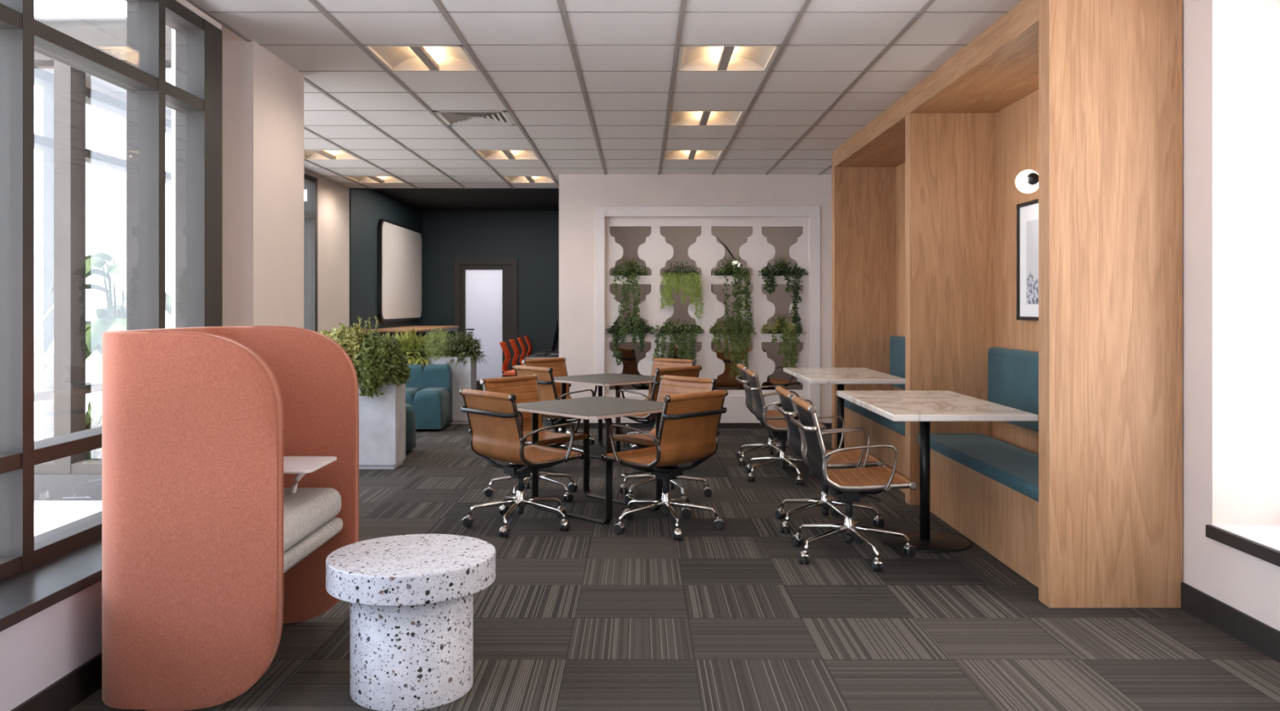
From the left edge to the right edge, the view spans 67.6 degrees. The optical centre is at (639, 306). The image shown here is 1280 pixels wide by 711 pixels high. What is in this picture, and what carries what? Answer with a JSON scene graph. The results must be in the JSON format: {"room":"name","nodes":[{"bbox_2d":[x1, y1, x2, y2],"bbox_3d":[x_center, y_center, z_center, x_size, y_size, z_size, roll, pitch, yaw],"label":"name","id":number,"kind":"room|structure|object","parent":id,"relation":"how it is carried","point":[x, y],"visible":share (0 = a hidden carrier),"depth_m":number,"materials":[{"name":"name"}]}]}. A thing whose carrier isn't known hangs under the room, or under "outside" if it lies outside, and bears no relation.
{"room":"common room","nodes":[
{"label":"common room","id":0,"kind":"room"},
{"bbox_2d":[0,580,102,710],"bbox_3d":[-2.185,1.171,0.850,0.490,0.385,8.300,0,0,0],"label":"wall","id":1,"kind":"structure","parent":0,"point":[40,650],"depth_m":3.14,"materials":[{"name":"white paint"}]},
{"bbox_2d":[0,537,102,631],"bbox_3d":[-2.110,0.959,0.850,0.380,0.039,8.300,0,0,0],"label":"window sill","id":2,"kind":"structure","parent":1,"relation":"on","point":[26,593],"depth_m":3.27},
{"bbox_2d":[10,652,102,710],"bbox_3d":[-1.933,1.305,1.015,0.014,0.118,8.630,0,0,0],"label":"baseboard","id":3,"kind":"structure","parent":1,"relation":"attached to","point":[72,689],"depth_m":3.23,"materials":[{"name":"black"}]},
{"bbox_2d":[0,0,222,581],"bbox_3d":[-2.259,-0.253,0.853,0.146,2.384,8.306,0,0,0],"label":"window","id":4,"kind":"structure","parent":1,"relation":"in","point":[196,96],"depth_m":4.34,"materials":[{"name":"clear glass"}]},
{"bbox_2d":[34,500,102,536],"bbox_3d":[-3.200,1.224,5.430,1.160,0.280,0.140,0,0,0],"label":"wall","id":5,"kind":"structure","parent":0,"point":[49,515],"depth_m":5.36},
{"bbox_2d":[34,48,171,474],"bbox_3d":[-3.130,-0.253,5.431,1.020,2.384,0.146,0,0,0],"label":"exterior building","id":6,"kind":"structure","parent":5,"relation":"in","point":[69,82],"depth_m":5.36,"materials":[{"name":"clear glass"}]},
{"bbox_2d":[34,474,102,500],"bbox_3d":[-3.200,1.012,5.450,1.160,0.144,0.220,0,0,0],"label":"window","id":7,"kind":"structure","parent":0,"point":[46,486],"depth_m":5.34,"materials":[{"name":"glass"}]},
{"bbox_2d":[97,175,349,458],"bbox_3d":[-3.740,-0.059,8.680,0.200,2.846,6.640,0,0,0],"label":"wall","id":8,"kind":"structure","parent":0,"point":[333,197],"depth_m":11.33,"materials":[{"name":"paint"}]},
{"bbox_2d":[53,27,171,48],"bbox_3d":[-3.200,-1.502,5.430,1.160,0.119,0.140,0,0,0],"label":"trim","id":9,"kind":"structure","parent":8,"relation":"attached to","point":[96,37],"depth_m":5.36,"materials":[{"name":"white"}]},
{"bbox_2d":[34,66,317,439],"bbox_3d":[-3.709,-0.253,8.145,0.146,2.384,5.290,0,0,0],"label":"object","id":10,"kind":"structure","parent":8,"relation":"in","point":[44,79],"depth_m":6.06,"materials":[{"name":"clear glass"}]},
{"bbox_2d":[34,66,317,177],"bbox_3d":[-3.740,-1.512,8.075,0.200,0.140,5.430,0,0,0],"label":"trim","id":11,"kind":"structure","parent":8,"relation":"attached to","point":[49,68],"depth_m":6.52,"materials":[{"name":"paint"}]},
{"bbox_2d":[349,187,351,328],"bbox_3d":[-3.636,-0.059,11.992,0.017,2.846,0.015,0,0,0],"label":"trim","id":12,"kind":"structure","parent":8,"relation":"attached to","point":[349,188],"depth_m":11.98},
{"bbox_2d":[171,28,303,328],"bbox_3d":[-2.385,-0.119,5.563,0.470,2.966,1.114,0,0,0],"label":"wall pillar","id":13,"kind":"structure","parent":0,"point":[263,95],"depth_m":5.39,"materials":[{"name":"paint"}]},
{"bbox_2d":[351,189,559,365],"bbox_3d":[-2.245,-0.137,13.620,3.090,3.000,5.160,0,0,0],"label":"wall","id":14,"kind":"structure","parent":0,"point":[531,237],"depth_m":16.00,"materials":[{"name":"paint"}]},
{"bbox_2d":[377,218,422,321],"bbox_3d":[-3.611,-0.506,14.500,0.053,1.450,2.480,0,0,0],"label":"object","id":15,"kind":"object","parent":14,"relation":"attached to","point":[399,246],"visible":0.99,"depth_m":14.19,"materials":[{"name":"white metal"}]},
{"bbox_2d":[351,188,559,189],"bbox_3d":[-2.275,-1.579,12.020,2.731,0.214,0.040,0,0,0],"label":"trim","id":16,"kind":"structure","parent":14,"relation":"attached to","point":[351,188],"depth_m":12.00,"materials":[{"name":"black"}]},
{"bbox_2d":[453,257,517,387],"bbox_3d":[-2.575,0.281,15.989,1.059,2.166,0.142,0,0,0],"label":"door","id":17,"kind":"structure","parent":14,"relation":"in","point":[486,289],"depth_m":16.00,"materials":[{"name":"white glass"}]},
{"bbox_2d":[375,189,559,210],"bbox_3d":[-2.195,-1.647,14.120,2.890,0.080,4.160,0,0,0],"label":"ceiling","id":18,"kind":"structure","parent":0,"point":[422,199],"depth_m":14.38,"materials":[{"name":"black paint"}]},
{"bbox_2d":[34,1,1020,146],"bbox_3d":[-0.440,-1.673,4.250,6.800,0.100,15.500,0,0,0],"label":"ceiling","id":19,"kind":"structure","parent":0,"point":[51,16],"depth_m":5.36,"materials":[{"name":"white"}]},
{"bbox_2d":[85,0,1022,188],"bbox_3d":[-0.590,-1.492,4.350,6.100,0.020,15.300,0,0,0],"label":"ceiling","id":20,"kind":"structure","parent":0,"point":[260,28],"depth_m":6.23,"materials":[{"name":"tile"}]},
{"bbox_2d":[176,0,244,40],"bbox_3d":[-2.285,-1.540,1.015,0.230,0.194,8.630,0,0,0],"label":"trim","id":21,"kind":"structure","parent":20,"relation":"attached to","point":[227,35],"depth_m":4.94,"materials":[{"name":"paint"}]},
{"bbox_2d":[303,150,361,159],"bbox_3d":[-3.087,-1.530,9.343,0.572,0.104,0.588,0,0,0],"label":"ceiling light","id":22,"kind":"object","parent":20,"relation":"attached to","point":[308,154],"visible":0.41,"depth_m":9.62,"materials":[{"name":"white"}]},
{"bbox_2d":[344,176,404,182],"bbox_3d":[-3.087,-1.530,11.155,0.572,0.104,0.588,0,0,0],"label":"ceiling light","id":23,"kind":"object","parent":20,"relation":"attached to","point":[357,179],"visible":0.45,"depth_m":11.43,"materials":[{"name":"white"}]},
{"bbox_2d":[363,45,479,71],"bbox_3d":[-1.287,-1.530,5.719,0.572,0.104,0.588,0,0,0],"label":"ceiling light","id":24,"kind":"object","parent":20,"relation":"attached to","point":[393,58],"visible":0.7,"depth_m":5.91,"materials":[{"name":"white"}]},
{"bbox_2d":[432,111,517,125],"bbox_3d":[-1.287,-1.496,7.531,0.572,0.034,0.572,0,0,0],"label":"ceiling vent","id":25,"kind":"object","parent":20,"relation":"in","point":[449,117],"visible":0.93,"depth_m":7.57,"materials":[{"name":"white metal"}]},
{"bbox_2d":[474,150,540,159],"bbox_3d":[-1.287,-1.530,9.343,0.572,0.104,0.588,0,0,0],"label":"ceiling light","id":26,"kind":"object","parent":20,"relation":"attached to","point":[485,154],"visible":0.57,"depth_m":9.62,"materials":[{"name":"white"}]},
{"bbox_2d":[502,176,555,182],"bbox_3d":[-1.287,-1.530,11.155,0.572,0.104,0.588,0,0,0],"label":"ceiling light","id":27,"kind":"object","parent":20,"relation":"attached to","point":[508,179],"visible":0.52,"depth_m":11.43,"materials":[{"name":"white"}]},
{"bbox_2d":[114,0,1008,188],"bbox_3d":[-0.590,-1.480,4.350,6.100,0.012,15.300,0,0,0],"label":"grid","id":28,"kind":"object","parent":20,"relation":"attached to","point":[683,2],"depth_m":6.02,"materials":[{"name":"grey metal"}]},
{"bbox_2d":[662,150,724,159],"bbox_3d":[0.513,-1.530,9.343,0.572,0.104,0.588,0,0,0],"label":"ceiling light","id":29,"kind":"object","parent":20,"relation":"attached to","point":[668,154],"visible":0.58,"depth_m":9.62,"materials":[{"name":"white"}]},
{"bbox_2d":[667,111,745,125],"bbox_3d":[0.513,-1.530,7.531,0.572,0.104,0.588,0,0,0],"label":"ceiling light","id":30,"kind":"object","parent":20,"relation":"attached to","point":[676,117],"visible":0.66,"depth_m":7.80,"materials":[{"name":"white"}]},
{"bbox_2d":[675,45,780,71],"bbox_3d":[0.513,-1.530,5.719,0.572,0.104,0.588,0,0,0],"label":"ceiling light","id":31,"kind":"object","parent":20,"relation":"attached to","point":[691,58],"visible":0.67,"depth_m":5.91,"materials":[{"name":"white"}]},
{"bbox_2d":[69,387,1279,710],"bbox_3d":[-0.450,1.389,6.500,6.900,0.050,19.600,0,0,0],"label":"floor","id":32,"kind":"structure","parent":0,"point":[588,616],"depth_m":4.12,"materials":[{"name":"carpet"}]},
{"bbox_2d":[34,400,102,460],"bbox_3d":[-3.419,0.959,5.856,0.496,0.810,0.579,0,0,44],"label":"dracaena","id":33,"kind":"object","parent":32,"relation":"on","point":[93,455],"visible":0.12,"depth_m":5.85,"materials":[{"name":"green plant"}]},
{"bbox_2d":[40,252,171,362],"bbox_3d":[-3.268,0.509,6.041,0.887,1.709,0.791,0,0,-42],"label":"banana plant","id":34,"kind":"object","parent":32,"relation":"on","point":[110,317],"visible":0.21,"depth_m":5.87,"materials":[{"name":"green plant"}]},
{"bbox_2d":[102,325,359,710],"bbox_3d":[-1.546,0.723,3.680,0.658,1.280,0.930,0,0,0],"label":"pod","id":35,"kind":"object","parent":32,"relation":"on","point":[230,455],"visible":0.96,"depth_m":3.21,"materials":[{"name":"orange fabric"}]},
{"bbox_2d":[283,488,341,551],"bbox_3d":[-1.531,0.830,3.680,0.538,0.129,0.810,0,0,0],"label":"seat cushion","id":36,"kind":"object","parent":35,"relation":"on","point":[309,514],"depth_m":3.75,"materials":[{"name":"grey fabric"}]},
{"bbox_2d":[358,375,405,469],"bbox_3d":[-2.397,0.973,8.172,0.705,0.781,0.345,0,0,0],"label":"planter","id":37,"kind":"object","parent":32,"relation":"on","point":[382,419],"visible":0.34,"depth_m":8.00,"materials":[{"name":"concrete"}]},
{"bbox_2d":[319,315,380,382],"bbox_3d":[-2.475,0.394,8.157,0.738,0.631,0.690,0,0,9],"label":"shrub","id":38,"kind":"object","parent":37,"relation":"in","point":[350,340],"visible":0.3,"depth_m":8.02,"materials":[{"name":"green plant"}]},
{"bbox_2d":[348,328,411,399],"bbox_3d":[-2.222,0.483,8.089,0.536,0.585,0.638,0,0,9],"label":"shrub","id":39,"kind":"object","parent":37,"relation":"in","point":[388,356],"visible":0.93,"depth_m":7.91,"materials":[{"name":"green plant"}]},
{"bbox_2d":[325,533,495,710],"bbox_3d":[-0.815,1.123,3.425,0.590,0.480,0.590,0,0,0],"label":"side table","id":40,"kind":"object","parent":32,"relation":"on","point":[410,597],"visible":1,"depth_m":3.24,"materials":[{"name":"white stone"}]},
{"bbox_2d":[363,325,458,343],"bbox_3d":[-3.264,0.836,13.900,0.747,1.055,3.000,0,0,0],"label":"countertop","id":41,"kind":"structure","parent":32,"relation":"on","point":[420,329],"depth_m":13.20,"materials":[{"name":"brown wood"}]},
{"bbox_2d":[405,404,416,453],"bbox_3d":[-2.730,1.014,8.770,1.198,0.700,0.660,0,0,0],"label":"sofa","id":42,"kind":"object","parent":32,"relation":"on","point":[411,420],"visible":0.04,"depth_m":8.90,"materials":[{"name":"teal fabric"}]},
{"bbox_2d":[402,364,452,431],"bbox_3d":[-2.765,1.014,10.720,1.198,0.700,0.660,0,0,0],"label":"armchair","id":43,"kind":"object","parent":32,"relation":"on","point":[428,391],"visible":0.3,"depth_m":10.64,"materials":[{"name":"teal fabric"}]},
{"bbox_2d":[406,355,476,423],"bbox_3d":[-2.558,0.975,11.300,1.185,0.778,0.400,0,0,0],"label":"planter","id":44,"kind":"object","parent":32,"relation":"on","point":[466,377],"visible":0.2,"depth_m":11.10,"materials":[{"name":"concrete"}]},
{"bbox_2d":[373,326,444,365],"bbox_3d":[-2.763,0.519,11.275,1.165,0.578,0.894,0,0,0],"label":"shrub","id":45,"kind":"object","parent":44,"relation":"in","point":[410,342],"visible":0.5,"depth_m":11.13,"materials":[{"name":"green plant"}]},
{"bbox_2d":[416,328,454,360],"bbox_3d":[-2.368,0.441,11.248,0.486,0.406,0.517,0,0,0],"label":"shrub","id":46,"kind":"object","parent":44,"relation":"in","point":[429,341],"visible":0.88,"depth_m":11.13,"materials":[{"name":"green plant"}]},
{"bbox_2d":[443,328,488,368],"bbox_3d":[-2.113,0.493,11.268,0.720,0.488,0.640,0,0,-19],"label":"shrub","id":47,"kind":"object","parent":44,"relation":"in","point":[463,346],"visible":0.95,"depth_m":11.16,"materials":[{"name":"green plant"}]},
{"bbox_2d":[499,342,515,377],"bbox_3d":[-1.640,0.924,12.900,0.500,0.881,0.420,0,0,0],"label":"shell chair","id":48,"kind":"object","parent":32,"relation":"on","point":[504,348],"visible":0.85,"depth_m":12.91,"materials":[{"name":"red plastic"}]},
{"bbox_2d":[509,339,519,376],"bbox_3d":[-1.640,0.924,13.850,0.500,0.881,0.420,0,0,0],"label":"shell chair","id":49,"kind":"object","parent":32,"relation":"on","point":[513,344],"visible":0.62,"depth_m":13.91,"materials":[{"name":"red plastic"}]},
{"bbox_2d":[459,388,585,537],"bbox_3d":[-0.722,0.939,5.986,0.665,0.850,0.704,0,0,-43],"label":"office chair","id":50,"kind":"object","parent":32,"relation":"on","point":[495,431],"visible":1,"depth_m":5.86,"materials":[{"name":"leather"}]},
{"bbox_2d":[517,337,527,365],"bbox_3d":[-1.640,0.924,14.750,0.500,0.881,0.420,0,0,0],"label":"shell chair","id":51,"kind":"object","parent":32,"relation":"on","point":[520,340],"visible":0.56,"depth_m":14.80,"materials":[{"name":"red plastic"}]},
{"bbox_2d":[524,335,533,356],"bbox_3d":[-1.640,0.924,15.600,0.500,0.881,0.420,0,0,0],"label":"shell chair","id":52,"kind":"object","parent":32,"relation":"on","point":[526,337],"visible":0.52,"depth_m":15.67,"materials":[{"name":"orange plastic"}]},
{"bbox_2d":[480,374,590,505],"bbox_3d":[-0.741,0.939,6.840,0.665,0.850,0.704,0,0,38],"label":"office chair","id":53,"kind":"object","parent":32,"relation":"on","point":[526,388],"visible":0.46,"depth_m":6.96,"materials":[{"name":"leather"}]},
{"bbox_2d":[524,345,559,359],"bbox_3d":[-1.191,1.006,14.047,0.552,0.715,3.706,0,0,0],"label":"desk","id":54,"kind":"object","parent":32,"relation":"on","point":[548,355],"visible":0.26,"depth_m":12.64,"materials":[{"name":"black metal"}]},
{"bbox_2d":[536,352,547,355],"bbox_3d":[-1.305,0.638,12.750,0.110,0.020,0.400,0,0,0],"label":"keyboard","id":55,"kind":"object","parent":54,"relation":"on","point":[540,353],"visible":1,"depth_m":12.67,"materials":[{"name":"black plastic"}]},
{"bbox_2d":[550,319,559,354],"bbox_3d":[-1.120,0.408,12.950,0.160,0.480,0.600,0,0,0],"label":"monitor","id":56,"kind":"object","parent":54,"relation":"on","point":[555,337],"visible":0.69,"depth_m":12.80,"materials":[{"name":"black plastic"}]},
{"bbox_2d":[512,364,594,465],"bbox_3d":[-0.711,0.939,8.385,0.665,0.850,0.704,0,0,-41],"label":"office chair","id":57,"kind":"object","parent":32,"relation":"on","point":[545,380],"visible":0.31,"depth_m":8.16,"materials":[{"name":"leather"}]},
{"bbox_2d":[521,357,597,448],"bbox_3d":[-0.742,0.939,9.258,0.665,0.850,0.704,0,0,42],"label":"office chair","id":58,"kind":"object","parent":32,"relation":"on","point":[558,366],"visible":0.17,"depth_m":9.49,"materials":[{"name":"leather"}]},
{"bbox_2d":[515,396,663,524],"bbox_3d":[-0.290,1.014,6.430,0.931,0.700,0.931,0,0,45],"label":"meeting table","id":59,"kind":"object","parent":32,"relation":"on","point":[606,408],"visible":0.8,"depth_m":6.35,"materials":[{"name":"grey laminate"}]},
{"bbox_2d":[553,373,654,459],"bbox_3d":[-0.290,1.014,8.870,0.931,0.700,0.931,0,0,45],"label":"meeting table","id":60,"kind":"object","parent":32,"relation":"on","point":[615,380],"visible":0.59,"depth_m":8.80,"materials":[{"name":"grey laminate"}]},
{"bbox_2d":[617,347,648,390],"bbox_3d":[0.087,0.939,11.855,0.665,0.850,0.704,0,0,-20],"label":"office chair","id":61,"kind":"object","parent":32,"relation":"on","point":[628,359],"visible":0.3,"depth_m":11.72,"materials":[{"name":"metal"}]},
{"bbox_2d":[620,357,695,449],"bbox_3d":[0.133,0.939,9.233,0.703,0.850,0.665,0,0,45],"label":"office chair","id":62,"kind":"object","parent":32,"relation":"on","point":[658,362],"visible":0.21,"depth_m":9.43,"materials":[{"name":"leather"}]},
{"bbox_2d":[617,364,702,466],"bbox_3d":[0.139,0.939,8.352,0.665,0.850,0.703,0,0,45],"label":"office chair","id":63,"kind":"object","parent":32,"relation":"on","point":[691,371],"visible":0.28,"depth_m":8.13,"materials":[{"name":"leather"}]},
{"bbox_2d":[600,389,728,540],"bbox_3d":[0.143,0.939,5.922,0.665,0.850,0.704,0,0,44],"label":"office chair","id":64,"kind":"object","parent":32,"relation":"on","point":[688,431],"visible":1,"depth_m":5.79,"materials":[{"name":"leather"}]},
{"bbox_2d":[613,374,716,502],"bbox_3d":[0.142,0.939,6.815,0.665,0.850,0.704,0,0,-42],"label":"office chair","id":65,"kind":"object","parent":32,"relation":"on","point":[669,384],"visible":0.37,"depth_m":6.89,"materials":[{"name":"leather"}]},
{"bbox_2d":[604,217,808,422],"bbox_3d":[0.752,0.178,10.845,2.296,2.371,0.210,0,0,0],"label":"lattice screen","id":66,"kind":"object","parent":32,"relation":"on","point":[706,251],"visible":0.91,"depth_m":10.77,"materials":[{"name":"paint"}]},
{"bbox_2d":[610,254,648,344],"bbox_3d":[-0.114,-0.080,10.777,0.435,1.020,0.237,0,0,0],"label":"plant","id":67,"kind":"object","parent":66,"relation":"hanging from","point":[629,270],"visible":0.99,"depth_m":10.70,"materials":[{"name":"green plant"}]},
{"bbox_2d":[605,315,654,365],"bbox_3d":[-0.106,0.383,10.778,0.568,0.566,0.234,0,0,0],"label":"plant","id":68,"kind":"object","parent":66,"relation":"hanging from","point":[615,332],"visible":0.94,"depth_m":10.71,"materials":[{"name":"green plant"}]},
{"bbox_2d":[653,319,704,365],"bbox_3d":[0.427,0.443,10.778,0.595,0.618,0.233,0,0,0],"label":"plant","id":69,"kind":"object","parent":66,"relation":"hanging from","point":[686,330],"visible":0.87,"depth_m":10.70,"materials":[{"name":"green plant"}]},
{"bbox_2d":[659,261,704,320],"bbox_3d":[0.471,-0.175,10.782,0.512,0.669,0.227,0,0,0],"label":"plant","id":70,"kind":"object","parent":66,"relation":"hanging from","point":[677,275],"visible":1,"depth_m":10.70,"materials":[{"name":"green plant"}]},
{"bbox_2d":[709,312,755,377],"bbox_3d":[1.036,0.440,10.778,0.533,0.738,0.235,0,0,0],"label":"plant","id":71,"kind":"object","parent":66,"relation":"hanging from","point":[724,331],"visible":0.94,"depth_m":10.70,"materials":[{"name":"green plant"}]},
{"bbox_2d":[712,254,753,346],"bbox_3d":[1.043,-0.067,10.777,0.446,1.048,0.236,0,0,0],"label":"plant","id":72,"kind":"object","parent":66,"relation":"hanging from","point":[731,269],"visible":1,"depth_m":10.70,"materials":[{"name":"green plant"}]},
{"bbox_2d":[758,255,808,343],"bbox_3d":[1.597,-0.085,10.778,0.592,1.012,0.233,0,0,0],"label":"plant","id":73,"kind":"object","parent":66,"relation":"hanging from","point":[782,269],"visible":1,"depth_m":10.70,"materials":[{"name":"green plant"}]},
{"bbox_2d":[760,311,806,367],"bbox_3d":[1.603,0.410,10.778,0.554,0.696,0.233,0,0,0],"label":"plant","id":74,"kind":"object","parent":66,"relation":"hanging from","point":[780,328],"visible":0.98,"depth_m":10.71,"materials":[{"name":"green plant"}]},
{"bbox_2d":[711,235,740,350],"bbox_3d":[0.897,0.259,11.500,0.615,2.209,0.280,0,0,0],"label":"floor lamp","id":75,"kind":"object","parent":32,"relation":"on","point":[723,244],"visible":0.1,"depth_m":11.49,"materials":[{"name":"black metal"}]},
{"bbox_2d":[712,350,751,390],"bbox_3d":[1.065,0.939,11.477,0.703,0.850,0.665,0,0,2],"label":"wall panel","id":76,"kind":"object","parent":32,"relation":"on","point":[724,380],"visible":0.22,"depth_m":11.25,"materials":[{"name":"wood"}]},
{"bbox_2d":[735,363,797,468],"bbox_3d":[1.173,0.939,8.342,0.663,0.850,0.675,0,0,0],"label":"office chair","id":77,"kind":"object","parent":32,"relation":"on","point":[771,445],"visible":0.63,"depth_m":8.31,"materials":[{"name":"leather"}]},
{"bbox_2d":[742,348,799,390],"bbox_3d":[1.586,0.939,11.760,0.665,0.850,0.704,0,0,-30],"label":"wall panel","id":78,"kind":"object","parent":32,"relation":"on","point":[771,381],"visible":0.18,"depth_m":11.62,"materials":[{"name":"metal"}]},
{"bbox_2d":[743,368,826,484],"bbox_3d":[1.168,0.939,7.612,0.663,0.850,0.675,0,0,0],"label":"office chair","id":79,"kind":"object","parent":32,"relation":"on","point":[778,429],"visible":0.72,"depth_m":7.57,"materials":[{"name":"metal"}]},
{"bbox_2d":[773,385,884,537],"bbox_3d":[1.178,0.939,5.922,0.663,0.850,0.675,0,0,0],"label":"office chair","id":80,"kind":"object","parent":32,"relation":"on","point":[855,458],"visible":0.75,"depth_m":5.89,"materials":[{"name":"metal"}]},
{"bbox_2d":[782,367,905,468],"bbox_3d":[1.651,0.956,7.870,0.738,0.815,1.400,0,0,0],"label":"marble table","id":81,"kind":"object","parent":32,"relation":"on","point":[840,376],"visible":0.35,"depth_m":7.73,"materials":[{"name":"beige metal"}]},
{"bbox_2d":[790,395,917,571],"bbox_3d":[1.173,0.939,5.232,0.663,0.850,0.675,0,0,0],"label":"office chair","id":82,"kind":"object","parent":32,"relation":"on","point":[847,485],"visible":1,"depth_m":5.18,"materials":[{"name":"metal"}]},
{"bbox_2d":[844,335,905,493],"bbox_3d":[2.163,0.819,7.885,0.537,1.090,2.424,0,0,0],"label":"bench","id":83,"kind":"object","parent":32,"relation":"on","point":[881,429],"visible":0.2,"depth_m":8.06,"materials":[{"name":"brown wood"}]},
{"bbox_2d":[844,399,905,436],"bbox_3d":[2.123,0.902,7.885,0.455,0.072,2.424,0,0,0],"label":"seat cushion","id":84,"kind":"object","parent":83,"relation":"on","point":[897,428],"depth_m":7.68,"materials":[{"name":"teal fabric"}]},
{"bbox_2d":[889,335,905,390],"bbox_3d":[2.393,0.513,7.890,0.075,0.480,2.314,0,0,0],"label":"cushion","id":85,"kind":"object","parent":83,"relation":"on","point":[897,344],"depth_m":8.75,"materials":[{"name":"teal fabric"}]},
{"bbox_2d":[836,390,1038,552],"bbox_3d":[1.651,0.956,5.543,0.738,0.815,1.400,0,0,0],"label":"marble table","id":86,"kind":"object","parent":32,"relation":"on","point":[924,406],"visible":0.94,"depth_m":5.49,"materials":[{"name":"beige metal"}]},
{"bbox_2d":[917,346,1038,587],"bbox_3d":[2.163,0.819,5.498,0.537,1.090,2.110,0,0,0],"label":"bench","id":87,"kind":"object","parent":32,"relation":"on","point":[984,487],"visible":0.32,"depth_m":5.66,"materials":[{"name":"brown wood"}]},
{"bbox_2d":[917,433,1038,502],"bbox_3d":[2.123,0.902,5.498,0.455,0.072,2.110,0,0,0],"label":"seat cushion","id":88,"kind":"object","parent":87,"relation":"on","point":[1012,468],"depth_m":5.52,"materials":[{"name":"teal fabric"}]},
{"bbox_2d":[987,346,1038,431],"bbox_3d":[2.393,0.513,5.503,0.075,0.480,2.000,0,0,0],"label":"cushion","id":89,"kind":"object","parent":87,"relation":"on","point":[1012,374],"depth_m":6.02,"materials":[{"name":"teal fabric"}]},
{"bbox_2d":[831,0,1182,608],"bbox_3d":[2.152,-0.059,6.777,0.605,2.846,4.905,0,0,0],"label":"surround","id":90,"kind":"object","parent":32,"relation":"on","point":[1086,96],"visible":0.88,"depth_m":4.33,"materials":[{"name":"brown wood"}]},
{"bbox_2d":[1015,169,1038,193],"bbox_3d":[2.326,-0.737,5.615,0.215,0.140,0.190,0,0,0],"label":"wall lamp","id":91,"kind":"object","parent":90,"relation":"attached to","point":[1027,181],"visible":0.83,"depth_m":5.59,"materials":[{"name":"beige"}]},
{"bbox_2d":[1016,199,1038,320],"bbox_3d":[2.421,-0.283,5.600,0.025,0.737,1.040,0,0,0],"label":"framed picture","id":92,"kind":"object","parent":90,"relation":"attached to","point":[1027,213],"visible":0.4,"depth_m":5.97,"materials":[{"name":"black metal"}]},
{"bbox_2d":[1026,218,1038,304],"bbox_3d":[2.421,-0.273,5.600,0.002,0.517,0.780,0,0,0],"label":"print","id":93,"kind":"object","parent":92,"relation":"attached to","point":[1032,224],"depth_m":5.90},
{"bbox_2d":[671,346,682,359],"bbox_3d":[0.748,0.939,11.951,0.665,0.850,0.704,0,0,-10],"label":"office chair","id":94,"kind":"object","parent":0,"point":[676,357],"visible":0.04,"depth_m":11.97,"materials":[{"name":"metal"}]},
{"bbox_2d":[559,173,831,422],"bbox_3d":[0.826,-0.059,10.880,3.469,2.846,0.320,0,0,0],"label":"wall","id":95,"kind":"structure","parent":0,"point":[579,193],"depth_m":10.72,"materials":[{"name":"paint"}]},
{"bbox_2d":[566,422,831,428],"bbox_3d":[0.746,1.333,10.694,3.309,0.060,0.016,0,0,0],"label":"baseboard","id":96,"kind":"structure","parent":95,"relation":"attached to","point":[592,425],"depth_m":10.69,"materials":[{"name":"black"}]},
{"bbox_2d":[594,205,820,422],"bbox_3d":[0.755,0.118,10.711,2.526,2.490,0.018,0,0,0],"label":"trim","id":97,"kind":"structure","parent":95,"relation":"attached to","point":[813,212],"depth_m":10.70,"materials":[{"name":"paint"}]},
{"bbox_2d":[609,226,803,390],"bbox_3d":[0.855,-0.059,11.945,3.210,2.846,1.810,0,0,0],"label":"wall","id":98,"kind":"structure","parent":0,"point":[629,237],"depth_m":12.70,"materials":[{"name":"beige paint"}]},
{"bbox_2d":[1182,0,1279,631],"bbox_3d":[2.710,-0.135,4.800,0.500,2.996,16.200,0,0,0],"label":"wall","id":99,"kind":"structure","parent":0,"point":[1231,48],"depth_m":4.11,"materials":[{"name":"paint"}]},
{"bbox_2d":[1181,582,1279,662],"bbox_3d":[2.453,1.306,0.515,0.014,0.115,7.630,0,0,0],"label":"baseboard","id":100,"kind":"structure","parent":99,"relation":"attached to","point":[1258,635],"depth_m":3.95,"materials":[{"name":"black"}]},
{"bbox_2d":[1205,524,1279,566],"bbox_3d":[2.667,0.964,2.694,0.465,0.054,2.848,0,0,0],"label":"window sill","id":101,"kind":"structure","parent":99,"relation":"attached to","point":[1262,542],"depth_m":3.92,"materials":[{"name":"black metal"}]},
{"label":"outside","id":102,"kind":"structure","parent":0,"visible":0},
{"bbox_2d":[34,341,102,441],"bbox_3d":[-16.950,1.538,22.650,26.100,0.150,34.700,0,0,0],"label":"ground","id":103,"kind":"structure","parent":102,"point":[94,362],"depth_m":19.03,"materials":[{"name":"white"}]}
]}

